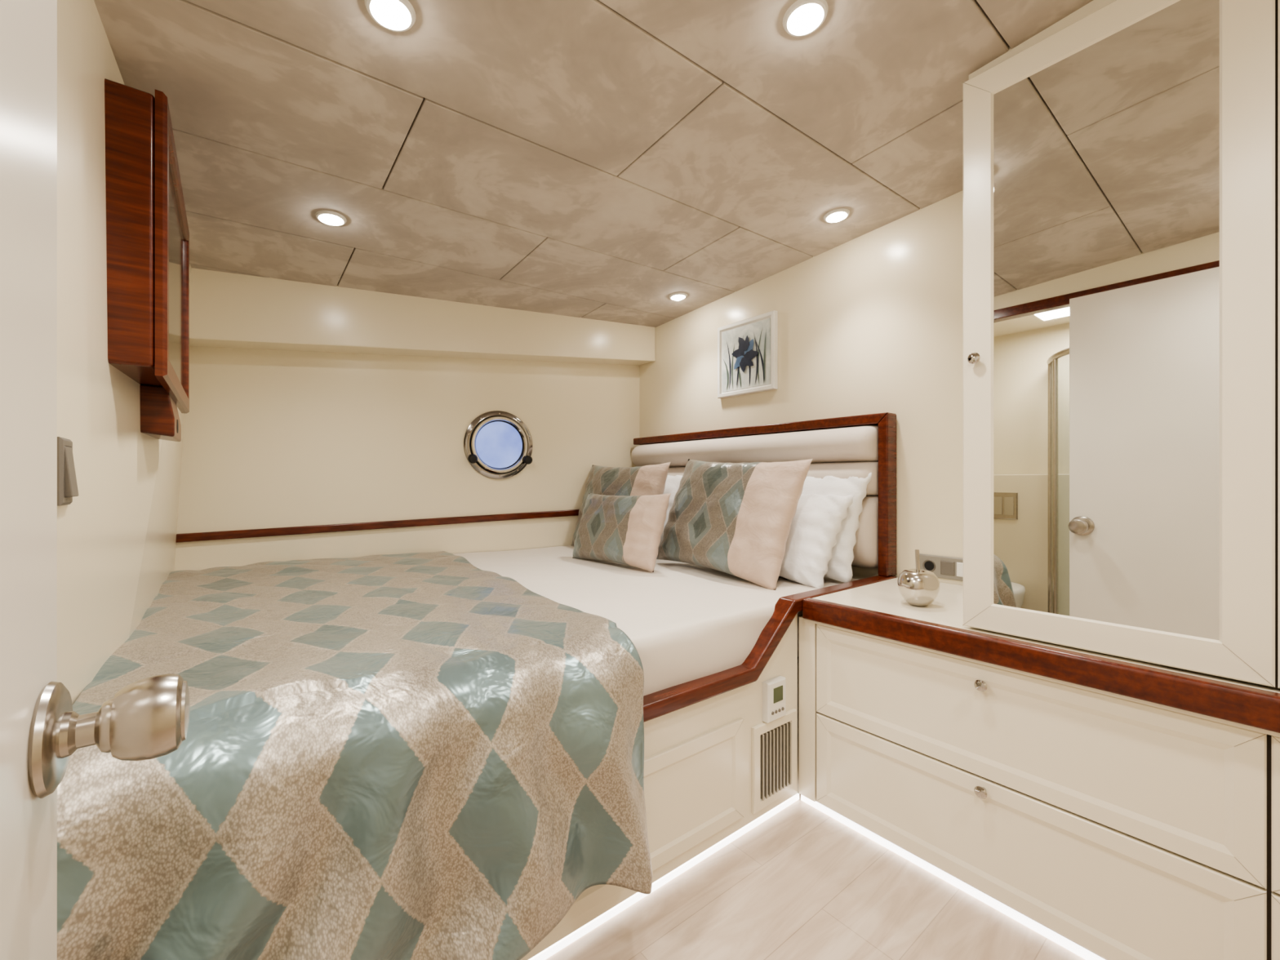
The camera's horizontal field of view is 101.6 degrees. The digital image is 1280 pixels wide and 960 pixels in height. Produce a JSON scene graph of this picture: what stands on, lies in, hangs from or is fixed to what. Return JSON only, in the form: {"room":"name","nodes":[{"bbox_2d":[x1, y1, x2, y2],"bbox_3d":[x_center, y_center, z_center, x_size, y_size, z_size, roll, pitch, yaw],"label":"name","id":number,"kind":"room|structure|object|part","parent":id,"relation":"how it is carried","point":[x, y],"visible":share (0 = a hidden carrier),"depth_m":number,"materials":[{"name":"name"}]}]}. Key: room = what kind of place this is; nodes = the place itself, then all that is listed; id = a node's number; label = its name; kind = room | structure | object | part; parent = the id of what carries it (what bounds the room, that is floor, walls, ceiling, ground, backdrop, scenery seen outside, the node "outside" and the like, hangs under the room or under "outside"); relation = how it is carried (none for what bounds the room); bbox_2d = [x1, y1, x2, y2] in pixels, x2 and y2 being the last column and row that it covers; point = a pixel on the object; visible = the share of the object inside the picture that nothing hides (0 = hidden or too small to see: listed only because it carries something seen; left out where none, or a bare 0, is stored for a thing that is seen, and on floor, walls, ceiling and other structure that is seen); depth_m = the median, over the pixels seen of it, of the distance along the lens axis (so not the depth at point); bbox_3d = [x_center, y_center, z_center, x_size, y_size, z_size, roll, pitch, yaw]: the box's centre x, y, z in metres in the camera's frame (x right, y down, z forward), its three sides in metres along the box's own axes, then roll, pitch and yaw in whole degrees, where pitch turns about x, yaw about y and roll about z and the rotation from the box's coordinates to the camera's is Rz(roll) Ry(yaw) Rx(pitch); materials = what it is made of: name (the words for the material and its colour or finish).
{"room":"ship interior","nodes":[
{"label":"ship interior","id":0,"kind":"room"},
{"bbox_2d":[57,0,191,704],"bbox_3d":[-1.574,-0.050,1.663,0.180,2.400,2.160,0,0,-38],"label":"wall","id":1,"kind":"structure","parent":0,"point":[117,539],"depth_m":1.10,"materials":[{"name":"beige paint"}]},
{"bbox_2d":[57,436,79,506],"bbox_3d":[-1.030,-0.015,0.939,0.022,0.120,0.080,0,0,-38],"label":"light switch","id":2,"kind":"object","parent":1,"relation":"attached to","point":[67,486],"visible":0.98,"depth_m":0.92,"materials":[{"name":"grey plastic"}]},
{"bbox_2d":[104,78,189,441],"bbox_3d":[-1.470,-0.530,1.579,0.122,0.809,0.900,0,0,-38],"label":"wall cabinet","id":3,"kind":"object","parent":1,"relation":"attached to","point":[148,233],"visible":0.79,"depth_m":1.25,"materials":[{"name":"brown wood"}]},
{"bbox_3d":[-1.430,-0.593,1.610,0.022,0.685,0.900,0,0,-38],"label":"frame","id":4,"kind":"part","parent":3,"relation":"part of","materials":[{"name":"brown wood"}]},
{"bbox_2d":[174,346,639,570],"bbox_3d":[-1.169,-0.050,3.104,2.943,2.400,0.079,0,0,-30],"label":"wall","id":5,"kind":"structure","parent":0,"point":[272,438],"depth_m":2.89,"materials":[{"name":"beige paint"}]},
{"bbox_2d":[175,509,579,542],"bbox_3d":[-1.139,0.240,3.066,2.428,0.110,0.027,0,0,-30],"label":"trim rail","id":6,"kind":"object","parent":5,"relation":"attached to","point":[224,535],"visible":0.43,"depth_m":2.84,"materials":[{"name":"brown wood"}]},
{"bbox_2d":[189,267,655,365],"bbox_3d":[-1.048,-0.856,3.031,2.552,0.441,0.188,0,0,-30],"label":"beam","id":7,"kind":"structure","parent":5,"relation":"attached to","point":[227,309],"depth_m":2.75,"materials":[{"name":"beige paint"}]},
{"bbox_2d":[463,410,532,479],"bbox_3d":[-0.867,-0.216,3.220,0.424,0.424,0.018,0,0,-30],"label":"flange","id":8,"kind":"object","parent":5,"relation":"attached to","point":[466,438],"visible":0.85,"depth_m":3.19,"materials":[{"name":"metal"}]},
{"bbox_2d":[467,453,477,463],"bbox_3d":[-0.997,-0.126,3.106,0.055,0.055,0.050,0,0,-38],"label":"bolt","id":9,"kind":"object","parent":8,"relation":"attached to","point":[473,458],"visible":1,"depth_m":3.09,"materials":[{"name":"black plastic"}]},
{"bbox_2d":[469,415,528,474],"bbox_3d":[-0.862,-0.216,3.211,0.362,0.362,0.004,0,0,-30],"label":"rubber gasket","id":10,"kind":"object","parent":8,"relation":"attached to","point":[492,415],"visible":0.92,"depth_m":3.18,"materials":[{"name":"black rubber"}]},
{"bbox_2d":[471,416,528,472],"bbox_3d":[-0.861,-0.216,3.210,0.346,0.346,0.034,0,0,-30],"label":"ring","id":11,"kind":"object","parent":8,"relation":"attached to","point":[514,424],"visible":0.98,"depth_m":3.20,"materials":[{"name":"silver metal"}]},
{"bbox_2d":[475,421,522,468],"bbox_3d":[-0.869,-0.216,3.223,0.304,0.304,0.012,0,0,-30],"label":"pane","id":12,"kind":"object","parent":11,"relation":"attached to","point":[499,445],"visible":0.89,"depth_m":3.22,"materials":[{"name":"blue"}]},
{"bbox_2d":[475,420,523,469],"bbox_3d":[-0.864,-0.216,3.216,0.299,0.302,0.047,0,0,-38],"label":"pane gasket","id":13,"kind":"object","parent":11,"relation":"in","point":[495,420],"depth_m":3.23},
{"bbox_2d":[523,455,532,464],"bbox_3d":[-0.706,-0.126,3.273,0.055,0.055,0.050,0,0,-38],"label":"bolt","id":14,"kind":"object","parent":8,"relation":"attached to","point":[527,460],"visible":1,"depth_m":3.25,"materials":[{"name":"black plastic"}]},
{"bbox_2d":[93,0,1093,327],"bbox_3d":[0.114,-1.131,1.521,2.740,0.378,4.550,0,0,-38],"label":"ceiling","id":15,"kind":"structure","parent":0,"point":[603,160],"depth_m":1.62,"materials":[{"name":"fabric"}]},
{"bbox_2d":[315,210,346,226],"bbox_3d":[-1.196,-1.006,2.023,0.106,0.025,0.106,0,0,-38],"label":"recessed light","id":16,"kind":"object","parent":15,"relation":"in","point":[327,217],"depth_m":2.01,"materials":[{"name":"white plastic"}]},
{"bbox_2d":[364,0,415,31],"bbox_3d":[-0.569,-1.064,1.193,0.106,0.025,0.106,0,0,-38],"label":"recessed light","id":17,"kind":"object","parent":15,"relation":"in","point":[396,15],"depth_m":1.19,"materials":[{"name":"white plastic"}]},
{"bbox_2d":[668,292,687,300],"bbox_3d":[0.221,-1.059,3.036,0.106,0.025,0.106,0,0,-38],"label":"recessed light","id":18,"kind":"object","parent":15,"relation":"in","point":[675,296],"depth_m":3.01,"materials":[{"name":"white plastic"}]},
{"bbox_2d":[782,0,828,36],"bbox_3d":[0.401,-1.117,1.269,0.106,0.025,0.106,0,0,-38],"label":"recessed light","id":19,"kind":"object","parent":15,"relation":"in","point":[803,17],"depth_m":1.26,"materials":[{"name":"white plastic"}]},
{"bbox_2d":[823,208,849,222],"bbox_3d":[0.836,-1.116,2.222,0.106,0.025,0.106,0,0,-38],"label":"recessed light","id":20,"kind":"object","parent":15,"relation":"in","point":[837,215],"depth_m":2.20,"materials":[{"name":"white plastic"}]},
{"bbox_2d":[639,190,963,585],"bbox_3d":[1.299,-0.075,2.134,0.080,2.450,4.150,0,0,-38],"label":"wall","id":21,"kind":"structure","parent":0,"point":[872,322],"depth_m":2.38,"materials":[{"name":"beige paint"}]},
{"bbox_2d":[717,310,777,398],"bbox_3d":[0.595,-0.692,2.938,0.030,0.416,0.412,0,0,-38],"label":"picture","id":22,"kind":"object","parent":21,"relation":"attached to","point":[748,348],"visible":1,"depth_m":2.91,"materials":[{"name":"white paper"}]},
{"bbox_3d":[0.499,-0.619,3.049,0.001,0.198,0.048,0,0,-38],"label":"stem","id":23,"kind":"part","parent":22,"relation":"part of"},
{"bbox_3d":[0.514,-0.670,3.032,0.001,0.299,0.037,0,0,-38],"label":"stem","id":24,"kind":"part","parent":22,"relation":"part of","materials":[{"name":"green paper"}]},
{"bbox_3d":[0.536,-0.660,3.004,0.001,0.280,0.029,0,0,-38],"label":"stem","id":25,"kind":"part","parent":22,"relation":"part of","materials":[{"name":"green paper"}]},
{"label":"stem","id":26,"kind":"part","parent":22,"relation":"part of","materials":[{"name":"paper"}]},
{"bbox_3d":[0.562,-0.599,2.969,0.001,0.157,0.031,0,0,-38],"label":"stem","id":27,"kind":"part","parent":22,"relation":"part of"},
{"bbox_2d":[722,318,770,391],"bbox_3d":[0.593,-0.692,2.937,0.005,0.352,0.348,0,0,-38],"label":"print","id":28,"kind":"object","parent":22,"relation":"attached to","point":[746,345],"depth_m":2.92,"materials":[{"name":"paper"}]},
{"bbox_3d":[0.609,-0.630,2.911,0.001,0.220,0.020,0,0,-38],"label":"stem","id":29,"kind":"part","parent":22,"relation":"part of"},
{"bbox_3d":[0.636,-0.670,2.874,0.001,0.300,0.035,0,0,-38],"label":"stem","id":30,"kind":"part","parent":22,"relation":"part of","materials":[{"name":"green paper"}]},
{"bbox_3d":[0.653,-0.647,2.853,0.001,0.253,0.064,0,0,-38],"label":"stem","id":31,"kind":"part","parent":22,"relation":"part of","materials":[{"name":"paper"}]},
{"bbox_3d":[0.655,-0.679,2.852,0.001,0.319,0.039,0,0,-38],"label":"stem","id":32,"kind":"part","parent":22,"relation":"part of","materials":[{"name":"green paper"}]},
{"bbox_3d":[0.675,-0.670,2.823,0.001,0.300,0.019,0,0,-38],"label":"stem","id":33,"kind":"part","parent":22,"relation":"part of","materials":[{"name":"paper"}]},
{"bbox_2d":[919,553,963,581],"bbox_3d":[1.242,0.357,2.128,0.014,0.090,0.210,0,0,-38],"label":"wall socket","id":34,"kind":"object","parent":21,"relation":"attached to","point":[944,567],"depth_m":2.13,"materials":[{"name":"beige plastic"}]},
{"bbox_2d":[545,792,1106,959],"bbox_3d":[-0.278,1.170,1.244,3.800,0.040,4.700,0,0,-38],"label":"floor","id":35,"kind":"structure","parent":0,"point":[802,883],"depth_m":1.39,"materials":[{"name":"beige wood"}]},
{"bbox_2d":[0,0,57,959],"bbox_3d":[-0.332,0.102,0.178,0.040,2.073,0.810,0,0,-38],"label":"door","id":36,"kind":"structure","parent":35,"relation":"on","point":[28,28],"depth_m":0.43,"materials":[{"name":"paint"}]},
{"bbox_2d":[27,673,190,798],"bbox_3d":[-0.495,0.232,0.498,0.099,0.098,0.098,0,0,-38],"label":"door knob","id":37,"kind":"object","parent":36,"relation":"attached to","point":[46,769],"depth_m":0.48,"materials":[{"name":"metal"}]},
{"bbox_3d":[-0.491,0.232,0.502,0.087,0.077,0.077,0,0,-38],"label":"knob","id":38,"kind":"part","parent":37,"relation":"part of","materials":[{"name":"silver metal"}]},
{"bbox_2d":[528,793,799,959],"bbox_3d":[-0.154,1.137,1.312,1.840,0.019,0.010,0,0,-38],"label":"light strip","id":39,"kind":"object","parent":35,"relation":"on","point":[557,946],"visible":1,"depth_m":1.47,"materials":[{"name":"white plastic"}]},
{"bbox_2d":[452,412,897,959],"bbox_3d":[-0.545,0.430,2.360,2.530,1.440,2.214,0,0,-38],"label":"bed","id":40,"kind":"object","parent":35,"relation":"on","point":[706,641],"visible":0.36,"depth_m":1.76,"materials":[{"name":"white fabric"}]},
{"bbox_2d":[57,551,652,959],"bbox_3d":[-0.983,0.687,1.851,1.236,0.590,2.314,0,0,-38],"label":"throw blanket","id":41,"kind":"object","parent":40,"relation":"on","point":[430,755],"visible":0.99,"depth_m":1.04,"materials":[{"name":"fabric"}]},
{"bbox_2d":[571,462,670,546],"bbox_3d":[-0.139,0.164,3.193,0.255,0.533,0.743,0,0,-43],"label":"patterned cushion","id":42,"kind":"object","parent":40,"relation":"on","point":[646,480],"visible":0.41,"depth_m":3.11,"materials":[{"name":"fabric"}]},
{"bbox_2d":[572,493,671,572],"bbox_3d":[-0.114,0.252,2.717,0.217,0.377,0.682,0,0,-38],"label":"lumbar cushion","id":43,"kind":"object","parent":40,"relation":"on","point":[626,530],"visible":1,"depth_m":2.58,"materials":[{"name":"fabric"}]},
{"bbox_3d":[0.001,0.922,1.419,0.835,0.315,0.011,0,0,-38],"label":"access panel","id":44,"kind":"part","parent":40,"relation":"part of","materials":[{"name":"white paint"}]},
{"bbox_3d":[-0.599,0.541,2.346,2.422,0.219,2.168,0,0,-38],"label":"mattress","id":45,"kind":"part","parent":40,"relation":"part of","materials":[{"name":"white fabric"}]},
{"bbox_2d":[658,475,682,546],"bbox_3d":[0.168,0.190,3.160,0.262,0.471,0.660,0,0,-38],"label":"pillow","id":46,"kind":"object","parent":40,"relation":"on","point":[672,483],"visible":0.06,"depth_m":3.08,"materials":[{"name":"fabric"}]},
{"bbox_2d":[656,458,812,590],"bbox_3d":[0.398,0.164,2.454,0.292,0.558,0.830,0,0,-32],"label":"patterned cushion","id":47,"kind":"object","parent":40,"relation":"on","point":[735,519],"visible":1,"depth_m":2.28,"materials":[{"name":"fabric"}]},
{"bbox_3d":[0.537,-0.268,2.962,0.085,0.045,1.788,0,0,-38],"label":"rail","id":48,"kind":"part","parent":40,"relation":"part of","materials":[{"name":"brown wood"}]},
{"bbox_3d":[0.108,0.531,1.509,2.505,0.233,0.070,0,0,-38],"label":"rail","id":49,"kind":"part","parent":40,"relation":"part of","materials":[{"name":"brown wood"}]},
{"bbox_2d":[762,675,785,723],"bbox_3d":[0.455,0.740,1.763,0.095,0.130,0.030,0,0,-38],"label":"thermostat","id":50,"kind":"object","parent":40,"relation":"attached to","point":[773,689],"visible":1,"depth_m":1.74,"materials":[{"name":"white plastic"}]},
{"bbox_2d":[751,708,796,813],"bbox_3d":[0.461,0.950,1.776,0.230,0.280,0.016,0,0,-38],"label":"air vent grille","id":51,"kind":"object","parent":40,"relation":"attached to","point":[774,743],"visible":0.98,"depth_m":1.77,"materials":[{"name":"white plastic"}]},
{"bbox_2d":[778,493,853,588],"bbox_3d":[0.621,0.235,2.414,0.265,0.415,0.696,0,0,-34],"label":"pillow","id":52,"kind":"object","parent":40,"relation":"on","point":[816,522],"visible":0.33,"depth_m":2.18,"materials":[{"name":"fabric"}]},
{"bbox_2d":[801,472,871,582],"bbox_3d":[0.706,0.198,2.489,0.257,0.462,0.740,0,0,-38],"label":"pillow","id":53,"kind":"object","parent":40,"relation":"on","point":[839,567],"visible":0.25,"depth_m":2.22,"materials":[{"name":"fabric"}]},
{"bbox_3d":[1.077,0.064,2.275,0.085,0.702,0.045,0,0,-38],"label":"post","id":54,"kind":"part","parent":40,"relation":"part of","materials":[{"name":"brown wood"}]},
{"bbox_2d":[800,794,1105,959],"bbox_3d":[1.246,1.137,1.028,0.010,0.019,2.155,0,0,-38],"label":"cabinet strip","id":55,"kind":"object","parent":35,"relation":"on","point":[1021,918],"visible":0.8,"depth_m":1.46,"materials":[{"name":"white plastic"}]},
{"bbox_2d":[798,577,1279,959],"bbox_3d":[1.498,0.767,1.225,0.726,0.705,2.162,0,0,-38],"label":"base cabinet","id":56,"kind":"object","parent":35,"relation":"on","point":[1129,809],"visible":1,"depth_m":1.29,"materials":[{"name":"white wood"}]},
{"bbox_3d":[0.916,0.835,1.401,0.028,0.031,0.031,0,0,-38],"label":"drawer knob","id":57,"kind":"part","parent":56,"relation":"part of","materials":[{"name":"silver metal"}]},
{"bbox_3d":[0.916,0.550,1.401,0.028,0.031,0.031,0,0,-38],"label":"drawer knob","id":58,"kind":"part","parent":56,"relation":"part of","materials":[{"name":"silver metal"}]},
{"bbox_3d":[0.927,0.963,1.425,0.018,0.305,1.002,0,0,-38],"label":"drawer","id":59,"kind":"part","parent":56,"relation":"part of","materials":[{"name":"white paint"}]},
{"bbox_3d":[0.927,0.651,1.425,0.018,0.307,1.002,0,0,-38],"label":"drawer","id":60,"kind":"part","parent":56,"relation":"part of","materials":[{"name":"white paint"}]},
{"bbox_2d":[804,577,1279,737],"bbox_3d":[1.515,0.458,1.216,0.710,0.075,2.127,0,0,-38],"label":"countertop","id":61,"kind":"structure","parent":56,"relation":"on","point":[884,597],"depth_m":1.62,"materials":[{"name":"white wood"}]},
{"bbox_2d":[897,549,939,606],"bbox_3d":[0.933,0.327,1.751,0.125,0.186,0.125,0,0,-38],"label":"apple ornament","id":62,"kind":"object","parent":61,"relation":"on","point":[918,587],"visible":1,"depth_m":1.71,"materials":[{"name":"metal"}]},
{"bbox_3d":[0.933,0.278,1.755,0.013,0.088,0.020,0,0,-4],"label":"stem","id":63,"kind":"part","parent":62,"relation":"part of","materials":[{"name":"metal"}]},
{"bbox_2d":[963,0,1279,688],"bbox_3d":[1.670,-0.419,1.029,0.694,1.673,1.642,0,0,-38],"label":"wardrobe","id":64,"kind":"object","parent":61,"relation":"on","point":[1122,159],"visible":1,"depth_m":1.21,"materials":[{"name":"white wood"}]},
{"bbox_3d":[0.923,-0.335,1.441,0.028,0.031,0.031,0,0,-38],"label":"wardrobe knob","id":65,"kind":"part","parent":64,"relation":"part of","materials":[{"name":"silver metal"}]},
{"bbox_3d":[1.443,-0.356,0.818,0.020,1.537,0.562,0,0,-38],"label":"plain door frame","id":66,"kind":"part","parent":64,"relation":"part of","materials":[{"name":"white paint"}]},
{"bbox_3d":[1.568,0.963,0.609,0.018,0.305,1.060,0,0,-38],"label":"drawer","id":67,"kind":"part","parent":56,"relation":"part of","materials":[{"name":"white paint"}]},
{"bbox_3d":[1.568,0.651,0.609,0.018,0.307,1.060,0,0,-38],"label":"drawer","id":68,"kind":"part","parent":56,"relation":"part of","materials":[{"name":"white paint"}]}
]}

